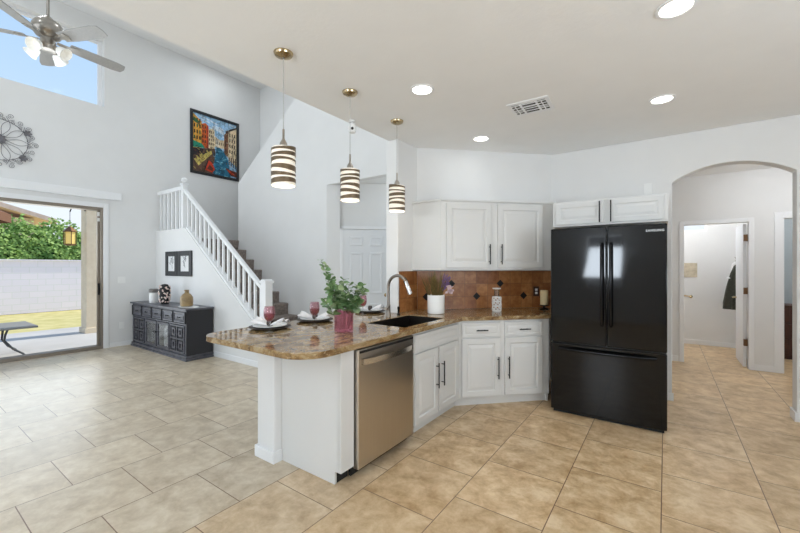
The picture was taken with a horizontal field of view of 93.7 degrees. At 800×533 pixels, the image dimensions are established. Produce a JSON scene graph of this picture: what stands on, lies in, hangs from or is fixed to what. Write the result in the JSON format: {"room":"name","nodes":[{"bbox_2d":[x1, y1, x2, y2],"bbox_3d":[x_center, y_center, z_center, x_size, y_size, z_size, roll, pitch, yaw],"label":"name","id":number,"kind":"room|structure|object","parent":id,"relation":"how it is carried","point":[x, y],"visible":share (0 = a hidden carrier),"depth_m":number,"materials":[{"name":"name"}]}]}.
{"room":"open-plan kitchen","nodes":[
{"label":"open-plan kitchen","id":0,"kind":"room"},
{"bbox_2d":[0,0,259,347],"bbox_3d":[-5.960,-1.495,5.513,0.200,5.830,9.110,0,0,35],"label":"wall","id":1,"kind":"structure","parent":0,"point":[135,145],"depth_m":6.80,"materials":[{"name":"paint"}]},
{"bbox_2d":[0,112,37,167],"bbox_3d":[-5.842,-1.860,5.472,0.039,0.796,0.830,0,0,35],"label":"wall medallion","id":2,"kind":"object","parent":1,"relation":"attached to","point":[26,133],"visible":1,"depth_m":5.59,"materials":[{"name":"grey metal"}]},
{"bbox_2d":[0,130,32,161],"bbox_3d":[-5.844,-1.873,5.450,0.018,0.726,0.734,0,0,35],"label":"flower","id":3,"kind":"object","parent":2,"relation":"on","point":[27,133],"depth_m":5.64,"materials":[{"name":"grey metal"}]},
{"bbox_2d":[0,197,102,362],"bbox_3d":[-6.403,0.202,4.858,0.174,2.437,4.130,0,0,35],"label":"door","id":4,"kind":"structure","parent":1,"relation":"in","point":[99,210],"depth_m":6.38,"materials":[{"name":"brown metal"}]},
{"bbox_2d":[1,5,101,105],"bbox_3d":[-6.396,-3.351,4.985,0.060,1.162,3.945,0,0,35],"label":"window","id":5,"kind":"structure","parent":1,"relation":"in","point":[99,44],"depth_m":6.55,"materials":[{"name":"white paint"}]},
{"bbox_2d":[0,192,108,347],"bbox_3d":[-6.335,0.164,4.795,0.018,2.512,4.305,0,0,35],"label":"trim","id":6,"kind":"structure","parent":1,"relation":"attached to","point":[104,206],"depth_m":6.50,"materials":[{"name":"white paint"}]},
{"bbox_2d":[0,177,121,200],"bbox_3d":[-6.282,-1.228,4.797,0.099,0.125,4.570,0,0,35],"label":"shade valance","id":7,"kind":"object","parent":1,"relation":"attached to","point":[4,182],"visible":1,"depth_m":5.94,"materials":[{"name":"white fabric"}]},
{"bbox_2d":[110,340,132,347],"bbox_3d":[-4.873,1.377,6.863,0.014,0.085,0.730,0,0,35],"label":"baseboard","id":8,"kind":"structure","parent":1,"relation":"attached to","point":[127,342],"depth_m":6.69,"materials":[{"name":"white paint"}]},
{"bbox_2d":[119,322,123,328],"bbox_3d":[-4.981,1.050,6.713,0.008,0.120,0.075,0,0,35],"label":"power outlet","id":9,"kind":"object","parent":1,"relation":"attached to","point":[121,324],"visible":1,"depth_m":6.71,"materials":[{"name":"white plastic"}]},
{"bbox_2d":[118,276,125,282],"bbox_3d":[-4.981,0.240,6.712,0.010,0.120,0.120,0,0,35],"label":"light switch","id":10,"kind":"object","parent":1,"relation":"attached to","point":[120,279],"visible":1,"depth_m":6.72,"materials":[{"name":"white plastic"}]},
{"bbox_2d":[190,108,238,181],"bbox_3d":[-3.982,-2.587,8.107,0.029,1.315,1.070,0,0,35],"label":"painting","id":11,"kind":"object","parent":1,"relation":"attached to","point":[214,140],"visible":0.98,"depth_m":8.07,"materials":[{"name":"multicoloured paint"}]},
{"bbox_2d":[57,0,266,88],"bbox_3d":[-3.687,-4.335,3.903,5.770,0.150,9.110,0,0,35],"label":"ceiling","id":12,"kind":"structure","parent":0,"point":[77,4],"depth_m":7.04,"materials":[{"name":"paint"}]},
{"bbox_2d":[0,0,124,71],"bbox_3d":[-3.528,-3.169,3.803,1.288,2.182,1.273,0,0,35],"label":"ceiling fan","id":13,"kind":"object","parent":12,"relation":"hanging from","point":[50,32],"visible":1,"depth_m":3.72,"materials":[{"name":"silver metal"}]},
{"bbox_2d":[156,228,257,360],"bbox_3d":[-3.225,0.375,6.217,3.450,2.090,0.120,0,0,35],"label":"wall","id":14,"kind":"structure","parent":0,"point":[206,286],"depth_m":6.16,"materials":[{"name":"paint"}]},
{"bbox_2d":[165,251,176,275],"bbox_3d":[-4.122,-0.050,6.763,0.455,0.440,0.021,0,0,35],"label":"framed print","id":15,"kind":"object","parent":14,"relation":"attached to","point":[170,257],"visible":1,"depth_m":6.77,"materials":[{"name":"grey wood"}]},
{"bbox_2d":[177,251,191,276],"bbox_3d":[-3.720,-0.050,6.479,0.500,0.440,0.021,0,0,35],"label":"framed print","id":16,"kind":"object","parent":14,"relation":"attached to","point":[184,258],"visible":1,"depth_m":6.48,"materials":[{"name":"grey wood"}]},
{"bbox_2d":[158,178,273,323],"bbox_3d":[-3.222,-0.075,6.215,3.454,2.990,0.143,0,0,35],"label":"stair railing","id":17,"kind":"object","parent":14,"relation":"on","point":[265,285],"visible":0.92,"depth_m":5.96,"materials":[{"name":"white paint"}]},
{"bbox_2d":[213,351,257,367],"bbox_3d":[-3.259,1.377,6.158,3.436,0.085,0.014,0,0,35],"label":"baseboard","id":18,"kind":"structure","parent":14,"relation":"attached to","point":[245,361],"depth_m":5.56,"materials":[{"name":"white paint"}]},
{"bbox_2d":[258,353,281,451],"bbox_3d":[-0.519,0.984,3.427,0.202,0.873,1.634,0,0,35],"label":"wall","id":19,"kind":"structure","parent":0,"point":[269,367],"depth_m":2.74,"materials":[{"name":"paint"}]},
{"bbox_2d":[255,443,281,464],"bbox_3d":[-0.523,1.377,3.421,0.230,0.085,1.648,0,0,35],"label":"baseboard","id":20,"kind":"structure","parent":19,"relation":"attached to","point":[272,457],"depth_m":2.73,"materials":[{"name":"white paint"}]},
{"bbox_2d":[260,86,294,149],"bbox_3d":[-1.031,-1.495,7.482,5.570,5.830,0.200,0,0,35],"label":"wall","id":21,"kind":"structure","parent":0,"point":[271,100],"depth_m":8.77,"materials":[{"name":"paint"}]},
{"bbox_2d":[238,99,387,318],"bbox_3d":[-1.381,-1.420,6.295,4.530,5.680,0.120,0,0,35],"label":"wall","id":22,"kind":"structure","parent":0,"point":[283,230],"depth_m":6.44,"materials":[{"name":"paint"}]},
{"bbox_2d":[348,120,355,133],"bbox_3d":[-0.457,-1.332,3.576,0.077,0.116,0.078,0,0,35],"label":"security camera","id":23,"kind":"object","parent":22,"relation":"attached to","point":[351,126],"visible":1,"depth_m":3.55,"materials":[{"name":"white plastic"}]},
{"bbox_2d":[327,185,339,315],"bbox_3d":[-1.094,0.015,6.165,0.211,2.810,0.127,0,0,-10],"label":"wall","id":24,"kind":"structure","parent":0,"point":[333,191],"depth_m":6.10,"materials":[{"name":"paint"}]},
{"bbox_2d":[340,183,385,226],"bbox_3d":[0.242,-1.028,6.487,2.832,0.725,0.141,0,0,-10],"label":"wall","id":25,"kind":"structure","parent":0,"point":[370,210],"depth_m":6.28,"materials":[{"name":"paint"}]},
{"bbox_2d":[340,226,385,313],"bbox_3d":[0.297,0.378,6.354,2.600,2.085,0.170,0,0,-10],"label":"door","id":26,"kind":"structure","parent":25,"relation":"in","point":[362,248],"depth_m":6.19,"materials":[{"name":"white paint"}]},
{"bbox_2d":[0,343,799,532],"bbox_3d":[-0.431,1.480,3.675,11.350,0.120,12.500,0,0,35],"label":"floor","id":27,"kind":"structure","parent":0,"point":[126,438],"depth_m":2.70,"materials":[{"name":"tile"}]},
{"bbox_2d":[130,300,213,361],"bbox_3d":[-3.900,1.027,6.320,2.070,0.786,0.452,0,0,35],"label":"sideboard","id":28,"kind":"object","parent":27,"relation":"on","point":[183,336],"visible":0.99,"depth_m":5.88,"materials":[{"name":"grey wood"}]},
{"bbox_2d":[149,289,158,302],"bbox_3d":[-4.305,0.510,6.553,0.144,0.245,0.144,0,0,35],"label":"ceramic jar","id":29,"kind":"object","parent":28,"relation":"on","point":[153,293],"visible":0.98,"depth_m":6.50,"materials":[{"name":"white ceramic"}]},
{"bbox_2d":[158,284,170,303],"bbox_3d":[-3.983,0.464,6.349,0.196,0.340,0.195,0,0,35],"label":"vase","id":30,"kind":"object","parent":28,"relation":"on","point":[164,292],"visible":1,"depth_m":6.29,"materials":[{"name":"black ceramic"}]},
{"bbox_2d":[178,306,198,307],"bbox_3d":[-3.325,0.631,5.895,0.450,0.004,0.248,0,0,35],"label":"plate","id":31,"kind":"object","parent":28,"relation":"on","point":[178,306],"visible":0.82,"depth_m":5.78,"materials":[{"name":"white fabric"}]},
{"bbox_2d":[180,290,192,306],"bbox_3d":[-3.374,0.499,5.930,0.186,0.260,0.185,0,0,35],"label":"jug","id":32,"kind":"object","parent":31,"relation":"on","point":[186,299],"visible":1,"depth_m":5.87,"materials":[{"name":"brown ceramic"}]},
{"bbox_2d":[202,238,297,321],"bbox_3d":[-2.645,0.448,7.188,3.265,1.944,2.125,0,0,35],"label":"staircase","id":33,"kind":"structure","parent":27,"relation":"on","point":[279,309],"depth_m":6.69,"materials":[{"name":"carpet"}]},
{"bbox_2d":[282,350,353,484],"bbox_3d":[-0.589,0.984,2.630,0.601,0.873,0.123,0,0,35],"label":"base cabinet","id":34,"kind":"object","parent":27,"relation":"on","point":[318,394],"visible":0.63,"depth_m":2.52,"materials":[{"name":"white paint"}]},
{"bbox_2d":[348,335,412,475],"bbox_3d":[-0.316,0.989,2.938,0.670,0.861,0.672,0,0,35],"label":"dishwasher","id":35,"kind":"object","parent":27,"relation":"on","point":[383,372],"visible":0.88,"depth_m":2.69,"materials":[{"name":"silver metal"}]},
{"bbox_2d":[412,322,458,432],"bbox_3d":[0.130,0.984,3.578,0.636,0.873,0.870,0,0,35],"label":"base cabinet","id":36,"kind":"object","parent":27,"relation":"on","point":[436,350],"visible":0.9,"depth_m":3.37,"materials":[{"name":"white paint"}]},
{"bbox_2d":[206,307,550,359],"bbox_3d":[0.266,0.525,3.672,1.880,0.039,3.492,0,0,35],"label":"countertop","id":37,"kind":"structure","parent":36,"relation":"on","point":[299,341],"depth_m":2.83,"materials":[{"name":"stone"}]},
{"bbox_2d":[248,323,290,329],"bbox_3d":[-1.062,0.495,3.068,0.336,0.020,0.336,0,0,21],"label":"charger plate","id":38,"kind":"object","parent":37,"relation":"on","point":[287,325],"visible":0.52,"depth_m":3.01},
{"bbox_2d":[252,322,286,328],"bbox_3d":[-1.062,0.485,3.068,0.270,0.022,0.270,0,0,21],"label":"dinner plate","id":39,"kind":"object","parent":38,"relation":"on","point":[282,323],"visible":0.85,"depth_m":3.07,"materials":[{"name":"white ceramic"}]},
{"bbox_2d":[250,316,290,325],"bbox_3d":[-1.062,0.451,3.068,0.277,0.075,0.174,0,0,21],"label":"cloth napkin","id":40,"kind":"object","parent":39,"relation":"on","point":[258,320],"visible":1,"depth_m":3.05,"materials":[{"name":"white fabric"}]},
{"bbox_2d":[296,317,332,322],"bbox_3d":[-0.789,0.495,3.481,0.336,0.020,0.336,0,0,12],"label":"charger plate","id":41,"kind":"object","parent":37,"relation":"on","point":[330,318],"visible":0.52,"depth_m":3.41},
{"bbox_2d":[300,316,329,320],"bbox_3d":[-0.789,0.485,3.481,0.270,0.022,0.270,0,0,12],"label":"dinner plate","id":42,"kind":"object","parent":41,"relation":"on","point":[325,317],"visible":0.76,"depth_m":3.47,"materials":[{"name":"white ceramic"}]},
{"bbox_2d":[297,311,332,318],"bbox_3d":[-0.789,0.451,3.481,0.277,0.075,0.174,0,0,12],"label":"cloth napkin","id":43,"kind":"object","parent":42,"relation":"on","point":[303,313],"visible":0.95,"depth_m":3.46,"materials":[{"name":"white fabric"}]},
{"bbox_2d":[360,309,384,312],"bbox_3d":[-0.332,0.495,4.156,0.336,0.020,0.336,0,0,18],"label":"charger plate","id":44,"kind":"object","parent":37,"relation":"on","point":[382,310],"visible":0.33,"depth_m":4.04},
{"bbox_2d":[360,308,381,311],"bbox_3d":[-0.332,0.485,4.156,0.270,0.022,0.270,0,0,18],"label":"dinner plate","id":45,"kind":"object","parent":44,"relation":"on","point":[379,309],"visible":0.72,"depth_m":4.17,"materials":[{"name":"white ceramic"}]},
{"bbox_2d":[359,304,383,310],"bbox_3d":[-0.332,0.451,4.156,0.277,0.075,0.174,0,0,18],"label":"cloth napkin","id":46,"kind":"object","parent":45,"relation":"on","point":[369,308],"visible":0.89,"depth_m":4.13,"materials":[{"name":"white fabric"}]},
{"bbox_2d":[386,274,411,316],"bbox_3d":[-0.023,0.290,3.705,0.316,0.431,0.095,0,0,35],"label":"faucet","id":47,"kind":"object","parent":37,"relation":"on","point":[408,288],"visible":1,"depth_m":3.76,"materials":[{"name":"silver metal"}]},
{"bbox_2d":[369,315,443,327],"bbox_3d":[0.066,0.621,3.519,0.426,0.219,0.696,0,0,35],"label":"sink","id":48,"kind":"object","parent":37,"relation":"in","point":[405,321],"visible":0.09,"depth_m":3.80,"materials":[{"name":"black metal"}]},
{"bbox_2d":[419,271,453,313],"bbox_3d":[0.389,0.277,4.032,0.369,0.455,0.228,0,0,17],"label":"pot","id":49,"kind":"object","parent":37,"relation":"on","point":[436,300],"visible":1,"depth_m":3.99,"materials":[{"name":"white ceramic"}]},
{"bbox_2d":[492,288,501,311],"bbox_3d":[1.091,0.372,4.232,0.109,0.263,0.107,0,0,35],"label":"bottle","id":50,"kind":"object","parent":37,"relation":"on","point":[494,297],"visible":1,"depth_m":4.20,"materials":[{"name":"white glass"}]},
{"bbox_3d":[1.711,0.479,4.450,0.110,0.051,0.110,0,0,35],"label":"candle holder","id":51,"kind":"object","parent":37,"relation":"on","visible":0},
{"bbox_2d":[540,290,547,304],"bbox_3d":[1.711,0.362,4.449,0.090,0.182,0.090,0,0,35],"label":"pillar candle","id":52,"kind":"object","parent":51,"relation":"on","point":[543,293],"visible":1,"depth_m":4.41,"materials":[{"name":"beige wax"}]},
{"bbox_3d":[-0.437,0.420,2.913,0.152,0.169,0.152,0,0,35],"label":"glass vase","id":53,"kind":"object","parent":37,"relation":"on","visible":0},
{"bbox_2d":[319,259,368,329],"bbox_3d":[-0.433,0.214,2.904,0.443,0.541,0.187,0,0,-35],"label":"leafy branches","id":54,"kind":"object","parent":53,"relation":"in","point":[335,301],"visible":1,"depth_m":2.87,"materials":[{"name":"green plant"}]},
{"bbox_2d":[454,319,548,405],"bbox_3d":[1.016,0.984,4.141,1.020,0.873,0.676,0,0,-10],"label":"base cabinet","id":55,"kind":"object","parent":27,"relation":"on","point":[501,361],"visible":0.96,"depth_m":3.86,"materials":[{"name":"white paint"}]},
{"bbox_2d":[551,223,666,432],"bbox_3d":[2.074,0.527,3.716,0.934,1.785,0.867,0,0,35],"label":"refrigerator","id":56,"kind":"object","parent":27,"relation":"on","point":[609,284],"visible":1,"depth_m":3.38,"materials":[{"name":"black metal"}]},
{"bbox_2d":[784,303,791,359],"bbox_3d":[6.227,1.008,5.766,0.940,0.825,0.481,0,0,35],"label":"dresser","id":57,"kind":"object","parent":27,"relation":"on","point":[787,307],"visible":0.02,"depth_m":5.72,"materials":[{"name":"brown wood"}]},
{"bbox_2d":[386,139,416,312],"bbox_3d":[0.808,0.015,5.380,0.176,2.810,3.085,0,0,35],"label":"wall","id":58,"kind":"structure","parent":0,"point":[401,157],"depth_m":4.16,"materials":[{"name":"paint"}]},
{"bbox_2d":[79,0,799,183],"bbox_3d":[-0.043,-1.460,1.323,7.600,0.140,8.710,0,0,35],"label":"ceiling","id":59,"kind":"structure","parent":0,"point":[600,64],"depth_m":2.53,"materials":[{"name":"paint"}]},
{"bbox_2d":[271,48,295,187],"bbox_3d":[-0.759,-0.957,2.441,0.156,0.864,0.156,0,0,35],"label":"pendant lamp","id":60,"kind":"object","parent":59,"relation":"hanging from","point":[283,169],"visible":1,"depth_m":2.39,"materials":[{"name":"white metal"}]},
{"bbox_2d":[279,129,286,144],"bbox_3d":[-0.759,-0.834,2.441,0.052,0.123,0.052,0,0,35],"label":"socket","id":61,"kind":"object","parent":60,"relation":"attached to","point":[283,142],"depth_m":2.43,"materials":[{"name":"silver metal"}]},
{"bbox_2d":[340,88,359,201],"bbox_3d":[-0.398,-0.957,2.987,0.156,0.864,0.156,0,0,-11],"label":"pendant lamp","id":62,"kind":"object","parent":59,"relation":"hanging from","point":[349,180],"visible":1,"depth_m":2.93,"materials":[{"name":"white glass"}]},
{"bbox_2d":[347,154,352,167],"bbox_3d":[-0.398,-0.834,2.987,0.052,0.123,0.052,0,0,-11],"label":"socket","id":63,"kind":"object","parent":62,"relation":"attached to","point":[349,165],"depth_m":2.97,"materials":[{"name":"silver metal"}]},
{"bbox_2d":[389,118,404,212],"bbox_3d":[-0.029,-0.957,3.583,0.156,0.864,0.156,0,0,16],"label":"pendant lamp","id":64,"kind":"object","parent":59,"relation":"hanging from","point":[396,191],"visible":1,"depth_m":3.52,"materials":[{"name":"white glass"}]},
{"bbox_2d":[394,173,399,183],"bbox_3d":[-0.029,-0.834,3.583,0.052,0.123,0.052,0,0,16],"label":"socket","id":65,"kind":"object","parent":64,"relation":"attached to","point":[396,182],"depth_m":3.57,"materials":[{"name":"silver metal"}]},
{"bbox_2d":[410,84,433,95],"bbox_3d":[0.174,-1.386,2.946,0.190,0.008,0.190,0,0,35],"label":"recessed light","id":66,"kind":"object","parent":59,"relation":"in","point":[419,89],"visible":1,"depth_m":2.94,"materials":[{"name":"white"}]},
{"bbox_2d":[472,135,489,141],"bbox_3d":[0.880,-1.386,4.072,0.190,0.008,0.190,0,0,35],"label":"recessed light","id":67,"kind":"object","parent":59,"relation":"in","point":[483,138],"visible":1,"depth_m":4.07,"materials":[{"name":"white plastic"}]},
{"bbox_2d":[506,95,554,116],"bbox_3d":[1.136,-1.382,3.257,0.340,0.016,0.300,0,0,33],"label":"ceiling vent","id":68,"kind":"object","parent":59,"relation":"in","point":[540,104],"visible":1,"depth_m":3.24,"materials":[{"name":"white metal"}]},
{"bbox_2d":[648,94,675,104],"bbox_3d":[2.176,-1.386,3.115,0.190,0.008,0.190,0,0,35],"label":"recessed light","id":69,"kind":"object","parent":59,"relation":"in","point":[665,98],"visible":1,"depth_m":3.12,"materials":[{"name":"white"}]},
{"bbox_2d":[655,0,698,19],"bbox_3d":[1.479,-1.386,2.009,0.190,0.008,0.190,0,0,35],"label":"recessed light","id":70,"kind":"object","parent":59,"relation":"in","point":[670,9],"visible":1,"depth_m":2.02,"materials":[{"name":"white paint"}]},
{"bbox_2d":[417,148,550,379],"bbox_3d":[1.029,0.015,4.583,1.703,2.810,0.128,0,0,-10],"label":"wall","id":71,"kind":"structure","parent":0,"point":[441,173],"depth_m":4.53,"materials":[{"name":"paint"}]},
{"bbox_2d":[412,199,555,269],"bbox_3d":[1.017,-0.350,4.333,1.748,0.780,0.389,0,0,-10],"label":"upper cabinet","id":72,"kind":"object","parent":71,"relation":"attached to","point":[448,234],"visible":0.95,"depth_m":4.20,"materials":[{"name":"white paint"}]},
{"bbox_2d":[533,286,538,295],"bbox_3d":[1.680,0.305,4.624,0.075,0.120,0.008,0,0,-10],"label":"power outlet","id":73,"kind":"object","parent":71,"relation":"attached to","point":[535,288],"visible":1,"depth_m":4.62,"materials":[{"name":"brown"}]},
{"bbox_2d":[551,114,799,412],"bbox_3d":[3.589,0.015,3.555,4.250,2.810,0.150,0,0,35],"label":"wall","id":74,"kind":"structure","parent":0,"point":[618,170],"depth_m":3.96,"materials":[{"name":"paint"}]},
{"bbox_2d":[553,193,667,228],"bbox_3d":[2.241,-0.555,4.013,1.020,0.260,0.650,0,0,35],"label":"upper cabinet","id":75,"kind":"object","parent":74,"relation":"attached to","point":[644,209],"visible":0.93,"depth_m":3.75,"materials":[{"name":"white paint"}]},
{"bbox_2d":[644,183,651,194],"bbox_3d":[2.701,-0.845,4.083,0.075,0.120,0.008,0,0,35],"label":"power outlet","id":76,"kind":"object","parent":74,"relation":"attached to","point":[647,187],"visible":1,"depth_m":4.08,"materials":[{"name":"white plastic"}]},
{"bbox_2d":[667,392,673,400],"bbox_3d":[2.856,1.377,3.973,0.070,0.085,0.014,0,0,35],"label":"baseboard","id":77,"kind":"structure","parent":74,"relation":"attached to","point":[670,396],"depth_m":3.96,"materials":[{"name":"white paint"}]},
{"bbox_2d":[790,407,796,421],"bbox_3d":[3.669,1.377,3.498,0.014,0.085,0.178,0,0,35],"label":"baseboard","id":78,"kind":"object","parent":74,"relation":"attached to","point":[793,413],"visible":1,"depth_m":3.47,"materials":[{"name":"white paint"}]},
{"bbox_2d":[684,223,736,342],"bbox_3d":[5.968,0.048,6.526,3.800,2.745,0.150,0,0,35],"label":"wall","id":79,"kind":"structure","parent":0,"point":[713,250],"depth_m":6.72,"materials":[{"name":"paint"}]},
{"bbox_2d":[684,263,696,276],"bbox_3d":[5.296,0.065,6.900,0.270,0.260,0.016,0,0,35],"label":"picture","id":80,"kind":"object","parent":79,"relation":"attached to","point":[690,269],"visible":0.64,"depth_m":6.87},
{"bbox_2d":[684,225,706,231],"bbox_3d":[5.151,-0.860,7.093,1.010,0.440,0.050,0,0,35],"label":"window","id":81,"kind":"structure","parent":79,"relation":"in","point":[705,226],"depth_m":6.85,"materials":[{"name":"white paint"}]},
{"bbox_2d":[684,339,735,347],"bbox_3d":[5.113,1.377,7.031,1.820,0.085,0.014,0,0,35],"label":"baseboard","id":82,"kind":"structure","parent":79,"relation":"attached to","point":[687,341],"depth_m":6.71,"materials":[{"name":"white paint"}]},
{"bbox_2d":[687,164,774,176],"bbox_3d":[5.345,-1.385,5.559,4.100,0.120,5.150,0,0,35],"label":"ceiling","id":83,"kind":"structure","parent":0,"point":[736,167],"depth_m":5.12,"materials":[{"name":"paint"}]},
{"bbox_2d":[672,168,791,368],"bbox_3d":[4.977,0.048,5.126,3.800,2.745,0.120,0,0,35],"label":"wall","id":84,"kind":"structure","parent":0,"point":[759,193],"depth_m":5.17,"materials":[{"name":"paint"}]},
{"bbox_2d":[672,355,677,360],"bbox_3d":[3.778,1.377,5.894,0.955,0.085,0.014,0,0,35],"label":"baseboard","id":85,"kind":"structure","parent":84,"relation":"attached to","point":[674,357],"depth_m":5.64,"materials":[{"name":"white paint"}]},
{"bbox_2d":[679,217,753,369],"bbox_3d":[4.514,0.374,5.371,0.822,2.091,0.016,0,0,35],"label":"trim","id":86,"kind":"structure","parent":84,"relation":"attached to","point":[750,220],"depth_m":5.31,"materials":[{"name":"white paint"}]},
{"bbox_2d":[732,224,747,366],"bbox_3d":[5.013,0.404,5.509,0.158,2.008,0.735,0,0,35],"label":"door","id":87,"kind":"structure","parent":84,"relation":"in","point":[741,236],"depth_m":5.38,"materials":[{"name":"white paint"}]},
{"bbox_2d":[754,364,773,372],"bbox_3d":[4.930,1.377,5.078,0.195,0.085,0.014,0,0,35],"label":"baseboard","id":88,"kind":"structure","parent":84,"relation":"attached to","point":[757,367],"depth_m":5.07,"materials":[{"name":"white paint"}]},
{"bbox_2d":[774,211,791,373],"bbox_3d":[5.376,0.347,4.761,0.897,2.145,0.016,0,0,35],"label":"trim","id":89,"kind":"structure","parent":84,"relation":"attached to","point":[778,216],"depth_m":4.99,"materials":[{"name":"white paint"}]},
{"bbox_2d":[783,218,783,373],"bbox_3d":[5.126,0.391,5.021,0.018,2.059,0.118,0,0,35],"label":"door","id":90,"kind":"structure","parent":84,"relation":"in","point":[783,218],"depth_m":4.97,"materials":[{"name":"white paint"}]},
{"bbox_2d":[737,223,746,358],"bbox_3d":[5.444,0.048,5.837,0.100,2.745,1.580,0,0,35],"label":"wall","id":91,"kind":"structure","parent":0,"point":[738,224],"depth_m":5.79,"materials":[{"name":"paint"}]},
{"bbox_3d":[5.625,-0.122,6.249,0.080,0.096,0.040,0,0,35],"label":"robe hook","id":92,"kind":"object","parent":91,"relation":"attached to","visible":0},
{"bbox_2d":[723,265,735,309],"bbox_3d":[5.554,0.335,6.291,0.225,0.750,0.338,0,0,35],"label":"robe","id":93,"kind":"object","parent":92,"relation":"hanging from","point":[729,302],"visible":0.66,"depth_m":6.22,"materials":[{"name":"black fabric"}]},
{"bbox_2d":[784,219,791,303],"bbox_3d":[6.665,0.048,5.849,1.880,2.745,0.150,0,0,35],"label":"wall","id":94,"kind":"structure","parent":0,"point":[787,222],"depth_m":6.04,"materials":[{"name":"grey paint"}]},
{"label":"outside","id":95,"kind":"structure","parent":0,"visible":0},
{"bbox_2d":[0,326,96,357],"bbox_3d":[-7.974,1.595,6.259,3.950,0.150,17.000,0,0,35],"label":"patio","id":96,"kind":"structure","parent":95,"point":[63,338],"depth_m":7.70,"materials":[{"name":"concrete"}]},
{"bbox_2d":[0,210,10,222],"bbox_3d":[-7.965,-0.030,5.970,2.310,3.100,2.310,0,0,-32],"label":"patio umbrella","id":97,"kind":"object","parent":96,"relation":"on","point":[5,217],"visible":1,"depth_m":6.77,"materials":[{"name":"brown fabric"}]},
{"bbox_2d":[0,321,37,354],"bbox_3d":[-6.837,1.262,6.091,0.900,0.533,1.240,0,0,35],"label":"patio table","id":98,"kind":"object","parent":96,"relation":"on","point":[6,327],"visible":0.93,"depth_m":6.28,"materials":[{"name":"grey metal"}]},
{"bbox_2d":[79,210,96,333],"bbox_3d":[-7.153,-0.130,8.777,0.420,3.300,0.460,0,0,35],"label":"patio column","id":99,"kind":"structure","parent":96,"relation":"on","point":[88,218],"depth_m":8.59,"materials":[{"name":"paint"}]},
{"bbox_2d":[62,209,85,245],"bbox_3d":[-7.265,-0.940,8.377,0.260,0.960,0.393,0,0,35],"label":"hanging lantern","id":100,"kind":"object","parent":99,"relation":"hanging from","point":[69,232],"visible":0.88,"depth_m":8.25,"materials":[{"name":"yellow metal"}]},
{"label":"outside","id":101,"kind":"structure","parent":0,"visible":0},
{"bbox_2d":[0,309,80,334],"bbox_3d":[-18.949,1.625,18.318,27.900,0.190,36.000,0,0,35],"label":"yard","id":102,"kind":"structure","parent":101,"point":[66,318],"depth_m":10.82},
{"bbox_2d":[0,202,56,236],"bbox_3d":[-23.472,-1.505,14.352,6.100,6.050,14.300,0,0,35],"label":"house","id":103,"kind":"structure","parent":102,"relation":"on","point":[31,216],"depth_m":17.79,"materials":[{"name":"paint"}]},
{"bbox_2d":[0,259,80,314],"bbox_3d":[-11.604,0.645,13.117,0.300,1.750,32.000,0,0,35],"label":"wall","id":104,"kind":"structure","parent":102,"relation":"on","point":[26,285],"depth_m":12.42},
{"bbox_2d":[0,214,80,259],"bbox_3d":[-14.176,-0.415,11.781,1.644,3.666,22.315,0,0,35],"label":"hedge","id":105,"kind":"object","parent":102,"relation":"on","point":[49,246],"visible":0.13,"depth_m":13.24,"materials":[{"name":"green plant"}]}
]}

